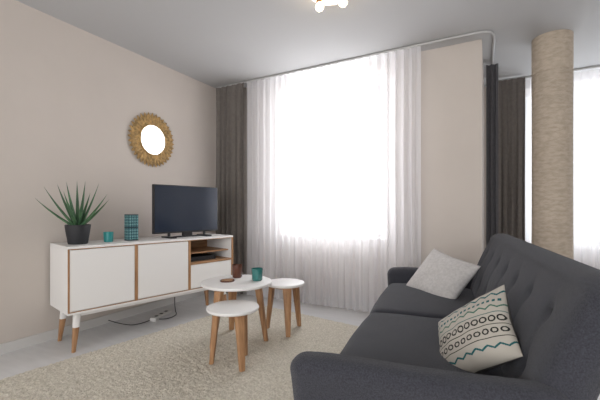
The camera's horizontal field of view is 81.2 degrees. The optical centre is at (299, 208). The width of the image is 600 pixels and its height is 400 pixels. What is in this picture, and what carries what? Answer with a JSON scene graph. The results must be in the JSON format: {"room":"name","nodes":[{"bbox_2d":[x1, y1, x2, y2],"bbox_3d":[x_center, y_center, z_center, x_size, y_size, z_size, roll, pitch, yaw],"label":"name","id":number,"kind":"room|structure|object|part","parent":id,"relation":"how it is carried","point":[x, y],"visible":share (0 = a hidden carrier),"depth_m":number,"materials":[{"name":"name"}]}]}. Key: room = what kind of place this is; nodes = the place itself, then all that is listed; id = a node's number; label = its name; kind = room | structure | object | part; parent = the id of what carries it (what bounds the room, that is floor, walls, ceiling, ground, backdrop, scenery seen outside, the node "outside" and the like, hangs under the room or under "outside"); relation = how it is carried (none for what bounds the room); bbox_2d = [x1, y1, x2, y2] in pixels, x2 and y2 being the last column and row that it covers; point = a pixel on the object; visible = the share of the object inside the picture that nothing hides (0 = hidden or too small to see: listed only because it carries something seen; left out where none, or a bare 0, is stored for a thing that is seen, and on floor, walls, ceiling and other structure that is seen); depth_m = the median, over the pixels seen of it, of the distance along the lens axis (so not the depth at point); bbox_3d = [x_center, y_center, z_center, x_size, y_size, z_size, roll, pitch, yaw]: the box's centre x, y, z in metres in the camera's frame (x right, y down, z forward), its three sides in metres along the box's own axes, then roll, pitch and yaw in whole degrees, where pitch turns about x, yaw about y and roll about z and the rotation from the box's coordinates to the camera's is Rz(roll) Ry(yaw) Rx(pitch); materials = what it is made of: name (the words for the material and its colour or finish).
{"room":"living room","nodes":[
{"label":"living room","id":0,"kind":"room"},
{"bbox_2d":[0,0,215,343],"bbox_3d":[-2.254,-0.252,2.607,0.250,2.600,8.130,0,0,29],"label":"wall","id":1,"kind":"structure","parent":0,"point":[70,96],"depth_m":2.90,"materials":[{"name":"paint"}]},
{"bbox_2d":[0,290,213,354],"bbox_3d":[-2.480,1.010,1.915,0.014,0.075,6.200,0,0,29],"label":"baseboard","id":2,"kind":"structure","parent":1,"relation":"attached to","point":[14,345],"depth_m":3.09,"materials":[{"name":"grey wood"}]},
{"bbox_2d":[128,112,173,167],"bbox_3d":[-1.529,-0.716,3.635,0.040,0.570,0.570,0,0,29],"label":"sunburst mirror","id":3,"kind":"object","parent":1,"relation":"attached to","point":[151,140],"visible":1,"depth_m":3.61,"materials":[{"name":"gold glass"}]},
{"bbox_3d":[-1.529,-0.716,3.635,0.020,0.310,0.310,0,0,29],"label":"glass","id":4,"kind":"part","parent":3,"relation":"part of","materials":[{"name":"white mirror"}]},
{"bbox_2d":[0,291,599,399],"bbox_3d":[0.624,1.098,1.044,6.800,0.100,8.130,0,0,29],"label":"floor","id":5,"kind":"structure","parent":0,"point":[43,354],"depth_m":3.04,"materials":[{"name":"laminate"}]},
{"bbox_2d":[50,233,232,352],"bbox_3d":[-1.335,0.659,3.188,0.443,0.777,1.470,0,0,41],"label":"sideboard","id":6,"kind":"object","parent":5,"relation":"on","point":[95,276],"visible":0.81,"depth_m":2.82,"materials":[{"name":"white paint"}]},
{"bbox_3d":[-1.894,0.960,2.785,0.043,0.177,0.053,0,0,41],"label":"leg","id":7,"kind":"part","parent":6,"relation":"part of","materials":[{"name":"brown wood"}]},
{"bbox_3d":[-1.881,0.817,2.791,0.051,0.108,0.056,0,0,41],"label":"leg","id":8,"kind":"part","parent":6,"relation":"part of","materials":[{"name":"white paint"}]},
{"bbox_2d":[35,183,107,244],"bbox_3d":[-1.696,0.022,2.723,0.490,0.497,0.473,0,0,29],"label":"aloe","id":9,"kind":"object","parent":6,"relation":"on","point":[77,231],"visible":0.99,"depth_m":2.67,"materials":[{"name":"green plant"}]},
{"bbox_3d":[-1.656,0.960,2.578,0.046,0.177,0.053,0,0,41],"label":"leg","id":10,"kind":"part","parent":6,"relation":"part of","materials":[{"name":"brown wood"}]},
{"bbox_3d":[-1.653,0.817,2.593,0.053,0.108,0.056,0,0,41],"label":"leg","id":11,"kind":"part","parent":6,"relation":"part of","materials":[{"name":"white paint"}]},
{"bbox_2d":[64,224,90,244],"bbox_3d":[-1.725,0.196,2.719,0.176,0.150,0.176,0,0,29],"label":"pot","id":12,"kind":"object","parent":6,"relation":"on","point":[76,234],"depth_m":2.66,"materials":[{"name":"black ceramic"}]},
{"bbox_3d":[-1.501,0.517,2.681,0.021,0.440,0.455,0,0,41],"label":"door","id":13,"kind":"part","parent":6,"relation":"part of","materials":[{"name":"white paint"}]},
{"bbox_2d":[103,232,113,241],"bbox_3d":[-1.577,0.230,2.882,0.076,0.082,0.076,0,0,29],"label":"cup","id":14,"kind":"object","parent":6,"relation":"on","point":[108,236],"visible":0.98,"depth_m":2.85,"materials":[{"name":"teal glass"}]},
{"bbox_2d":[124,214,137,240],"bbox_3d":[-1.455,0.159,3.021,0.090,0.225,0.090,0,0,41],"label":"lantern","id":15,"kind":"object","parent":6,"relation":"on","point":[130,220],"visible":1,"depth_m":2.98,"materials":[{"name":"paper"}]},
{"bbox_3d":[-1.498,0.517,3.330,0.010,0.448,1.426,0,0,41],"label":"panel","id":16,"kind":"part","parent":6,"relation":"part of","materials":[{"name":"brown wood"}]},
{"bbox_3d":[-1.223,0.778,3.091,0.040,0.030,1.270,0,0,41],"label":"rail","id":17,"kind":"part","parent":6,"relation":"part of","materials":[{"name":"white paint"}]},
{"bbox_3d":[-1.183,0.517,3.047,0.021,0.440,0.457,0,0,41],"label":"door","id":18,"kind":"part","parent":6,"relation":"part of","materials":[{"name":"white paint"}]},
{"bbox_2d":[152,184,217,238],"bbox_3d":[-1.100,0.024,3.415,0.180,0.495,0.690,0,0,41],"label":"television","id":19,"kind":"object","parent":6,"relation":"on","point":[185,210],"visible":1,"depth_m":3.37,"materials":[{"name":"black plastic"}]},
{"bbox_3d":[-1.013,0.960,3.798,0.043,0.177,0.053,0,0,41],"label":"leg","id":20,"kind":"part","parent":6,"relation":"part of","materials":[{"name":"brown wood"}]},
{"bbox_2d":[191,246,227,253],"bbox_3d":[-1.036,0.417,3.564,0.380,0.012,0.467,0,0,41],"label":"shelf","id":21,"kind":"object","parent":6,"relation":"attached to","point":[194,249],"depth_m":3.64,"materials":[{"name":"brown wood"}]},
{"bbox_2d":[191,256,230,264],"bbox_3d":[-1.019,0.509,3.549,0.426,0.018,0.467,0,0,41],"label":"shelf","id":22,"kind":"object","parent":6,"relation":"attached to","point":[213,260],"depth_m":3.43,"materials":[{"name":"brown wood"}]},
{"bbox_3d":[-0.864,0.629,3.414,0.021,0.215,0.460,0,0,41],"label":"drawer","id":23,"kind":"part","parent":6,"relation":"part of","materials":[{"name":"white paint"}]},
{"bbox_2d":[108,297,176,324],"bbox_3d":[-1.410,0.945,3.282,0.198,0.197,0.664,0,0,37],"label":"power cable","id":24,"kind":"object","parent":5,"relation":"on","point":[174,297],"visible":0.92,"depth_m":3.22,"materials":[{"name":"black plastic"}]},
{"bbox_2d":[150,310,171,321],"bbox_3d":[-1.344,1.030,3.392,0.060,0.036,0.280,0,0,11],"label":"power strip","id":25,"kind":"object","parent":5,"relation":"on","point":[155,318],"depth_m":3.36,"materials":[{"name":"white plastic"}]},
{"bbox_2d":[0,306,358,399],"bbox_3d":[-0.410,1.034,1.716,2.766,0.027,3.316,0,0,36],"label":"shag rug","id":26,"kind":"object","parent":5,"relation":"on","point":[172,363],"visible":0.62,"depth_m":2.28,"materials":[{"name":"beige carpet"}]},
{"bbox_2d":[206,300,258,371],"bbox_3d":[-0.444,0.832,2.321,0.344,0.374,0.344,0,0,29],"label":"side table","id":27,"kind":"object","parent":26,"relation":"on","point":[240,310],"visible":1,"depth_m":2.27,"materials":[{"name":"white paint"}]},
{"bbox_3d":[-0.563,0.843,2.312,0.072,0.352,0.072,0,0,-6],"label":"leg","id":28,"kind":"part","parent":27,"relation":"part of","materials":[{"name":"brown wood"}]},
{"bbox_3d":[-0.377,0.843,2.224,0.072,0.352,0.072,0,0,-36],"label":"leg","id":29,"kind":"part","parent":27,"relation":"part of","materials":[{"name":"brown wood"}]},
{"bbox_3d":[-0.393,0.843,2.428,0.072,0.352,0.073,0,0,29],"label":"leg","id":30,"kind":"part","parent":27,"relation":"part of","materials":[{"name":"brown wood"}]},
{"bbox_2d":[201,275,271,344],"bbox_3d":[-0.495,0.793,2.749,0.550,0.454,0.550,0,0,29],"label":"side table","id":31,"kind":"object","parent":26,"relation":"on","point":[245,283],"visible":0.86,"depth_m":2.69,"materials":[{"name":"white paint"}]},
{"bbox_3d":[-0.614,0.804,2.592,0.081,0.432,0.109,0,0,29],"label":"leg","id":32,"kind":"part","parent":31,"relation":"part of","materials":[{"name":"brown wood"}]},
{"bbox_2d":[220,279,234,282],"bbox_3d":[-0.570,0.561,2.744,0.116,0.010,0.116,0,0,11],"label":"wooden coaster","id":33,"kind":"object","parent":31,"relation":"on","point":[221,280],"visible":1,"depth_m":2.72,"materials":[{"name":"brown wood"}]},
{"bbox_3d":[-0.567,0.804,2.934,0.080,0.431,0.106,0,0,-20],"label":"leg","id":34,"kind":"part","parent":31,"relation":"part of","materials":[{"name":"brown wood"}]},
{"bbox_2d":[232,264,241,277],"bbox_3d":[-0.520,0.513,2.899,0.084,0.105,0.084,0,0,29],"label":"tealight holder","id":35,"kind":"object","parent":31,"relation":"on","point":[236,268],"visible":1,"depth_m":2.87,"materials":[{"name":"brown glass"}]},
{"bbox_2d":[251,267,262,280],"bbox_3d":[-0.340,0.518,2.779,0.092,0.095,0.092,0,0,29],"label":"glass tumbler","id":36,"kind":"object","parent":31,"relation":"on","point":[257,272],"visible":1,"depth_m":2.74,"materials":[{"name":"teal glass"}]},
{"bbox_3d":[-0.299,0.804,2.721,0.107,0.431,0.080,0,0,7],"label":"leg","id":37,"kind":"part","parent":31,"relation":"part of","materials":[{"name":"brown wood"}]},
{"bbox_2d":[266,278,303,336],"bbox_3d":[-0.130,0.817,2.953,0.339,0.404,0.333,0,0,29],"label":"side table","id":38,"kind":"object","parent":26,"relation":"on","point":[288,285],"visible":0.86,"depth_m":2.93,"materials":[{"name":"white paint"}]},
{"bbox_3d":[-0.252,0.828,2.995,0.085,0.382,0.073,0,0,29],"label":"leg","id":39,"kind":"part","parent":38,"relation":"part of","materials":[{"name":"brown wood"}]},
{"bbox_3d":[-0.100,0.828,2.819,0.072,0.383,0.082,0,0,-13],"label":"leg","id":40,"kind":"part","parent":38,"relation":"part of","materials":[{"name":"brown wood"}]},
{"bbox_3d":[-0.033,0.828,3.040,0.074,0.382,0.087,0,0,29],"label":"leg","id":41,"kind":"part","parent":38,"relation":"part of","materials":[{"name":"brown wood"}]},
{"bbox_2d":[290,233,599,399],"bbox_3d":[0.772,0.599,1.921,0.956,0.842,2.024,0,0,22],"label":"sofa","id":42,"kind":"object","parent":26,"relation":"on","point":[394,353],"visible":0.74,"depth_m":1.12,"materials":[{"name":"grey fabric"}]},
{"bbox_2d":[340,312,503,376],"bbox_3d":[0.530,0.660,1.554,0.660,0.180,0.858,0,0,22],"label":"seat cushion","id":43,"kind":"object","parent":42,"relation":"on","point":[390,337],"depth_m":1.51,"materials":[{"name":"grey fabric"}]},
{"bbox_2d":[370,283,474,318],"bbox_3d":[0.853,0.660,2.354,0.660,0.180,0.858,0,0,22],"label":"seat cushion","id":44,"kind":"object","parent":42,"relation":"on","point":[398,298],"depth_m":2.17,"materials":[{"name":"grey fabric"}]},
{"bbox_3d":[0.349,0.665,1.082,0.801,0.395,0.150,0,0,22],"label":"arm","id":45,"kind":"part","parent":42,"relation":"part of","materials":[{"name":"grey fabric"}]},
{"bbox_3d":[1.088,0.665,2.804,0.761,0.395,0.150,0,0,22],"label":"arm","id":46,"kind":"part","parent":42,"relation":"part of","materials":[{"name":"grey fabric"}]},
{"bbox_2d":[407,249,480,298],"bbox_3d":[0.983,0.480,2.459,0.250,0.352,0.504,0,0,-16],"label":"cushion","id":47,"kind":"object","parent":42,"relation":"on","point":[441,274],"visible":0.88,"depth_m":2.37,"materials":[{"name":"fabric"}]},
{"bbox_2d":[438,285,522,372],"bbox_3d":[0.662,0.486,1.335,0.219,0.394,0.409,0,0,-39],"label":"patterned cushion","id":48,"kind":"object","parent":42,"relation":"on","point":[479,336],"visible":0.92,"depth_m":1.26,"materials":[{"name":"fabric"}]},
{"bbox_3d":[1.083,0.513,1.796,0.285,0.670,1.960,0,0,22],"label":"backrest","id":49,"kind":"part","parent":42,"relation":"part of","materials":[{"name":"grey fabric"}]},
{"bbox_2d":[531,29,573,259],"bbox_3d":[2.287,-0.252,3.177,0.310,2.600,0.310,0,0,29],"label":"stone column","id":50,"kind":"structure","parent":5,"relation":"on","point":[552,52],"depth_m":3.05,"materials":[{"name":"beige stone"}]},
{"bbox_2d":[16,0,599,87],"bbox_3d":[0.624,-1.627,1.044,6.800,0.150,8.130,0,0,29],"label":"ceiling","id":51,"kind":"structure","parent":0,"point":[214,43],"depth_m":2.99,"materials":[{"name":"grey paint"}]},
{"bbox_2d":[313,0,346,11],"bbox_3d":[0.209,-1.499,2.481,0.310,0.105,0.310,0,0,29],"label":"ceiling lamp","id":52,"kind":"object","parent":51,"relation":"attached to","point":[319,3],"depth_m":2.54,"materials":[{"name":"white"}]},
{"bbox_2d":[217,30,495,87],"bbox_3d":[0.514,-1.540,4.107,3.104,0.021,0.891,0,0,29],"label":"rail","id":53,"kind":"object","parent":51,"relation":"attached to","point":[483,31],"visible":0.98,"depth_m":3.44,"materials":[{"name":"grey metal"}]},
{"bbox_2d":[216,82,243,293],"bbox_3d":[-0.867,-0.247,4.329,0.455,2.560,0.076,0,0,29],"label":"curtain","id":54,"kind":"object","parent":53,"relation":"hanging from","point":[229,99],"visible":0.76,"depth_m":4.32,"materials":[{"name":"fabric"}]},
{"bbox_2d":[247,46,420,311],"bbox_3d":[0.242,-0.247,3.760,2.024,2.560,0.063,0,0,29],"label":"sheer curtain","id":55,"kind":"object","parent":53,"relation":"hanging from","point":[334,150],"visible":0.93,"depth_m":3.68,"materials":[{"name":"white fabric"}]},
{"bbox_2d":[486,63,498,245],"bbox_3d":[2.032,-0.247,3.698,0.115,2.560,0.045,0,0,29],"label":"curtain","id":56,"kind":"object","parent":53,"relation":"hanging from","point":[492,135],"visible":0.72,"depth_m":3.69,"materials":[{"name":"fabric"}]},
{"bbox_2d":[498,65,599,81],"bbox_3d":[3.703,-1.540,3.519,3.150,0.021,0.022,0,0,29],"label":"rail","id":57,"kind":"object","parent":51,"relation":"attached to","point":[597,66],"visible":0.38,"depth_m":3.85,"materials":[{"name":"grey metal"}]},
{"bbox_2d":[498,77,524,240],"bbox_3d":[2.487,-0.247,4.113,0.271,2.560,0.055,0,0,29],"label":"curtain","id":58,"kind":"object","parent":57,"relation":"hanging from","point":[511,123],"visible":0.74,"depth_m":4.10,"materials":[{"name":"fabric"}]},
{"bbox_2d":[525,68,599,269],"bbox_3d":[3.694,-0.247,3.570,2.411,2.560,0.060,0,0,29],"label":"sheer curtain","id":59,"kind":"object","parent":57,"relation":"hanging from","point":[586,162],"visible":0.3,"depth_m":3.86,"materials":[{"name":"white fabric"}]},
{"bbox_2d":[243,39,481,274],"bbox_3d":[0.387,-0.252,4.029,3.035,2.600,0.250,0,0,29],"label":"wall","id":60,"kind":"structure","parent":0,"point":[451,76],"depth_m":3.32,"materials":[{"name":"paint"}]},
{"bbox_2d":[482,51,483,253],"bbox_3d":[2.011,-0.252,4.103,0.250,2.600,1.430,0,0,29],"label":"wall","id":61,"kind":"structure","parent":0,"point":[482,51],"depth_m":3.44,"materials":[{"name":"paint"}]},
{"bbox_2d":[484,85,498,249],"bbox_3d":[3.837,-0.252,3.782,3.265,2.600,0.250,0,0,29],"label":"wall","id":62,"kind":"structure","parent":0,"point":[498,85],"depth_m":4.44,"materials":[{"name":"paint"}]}
]}

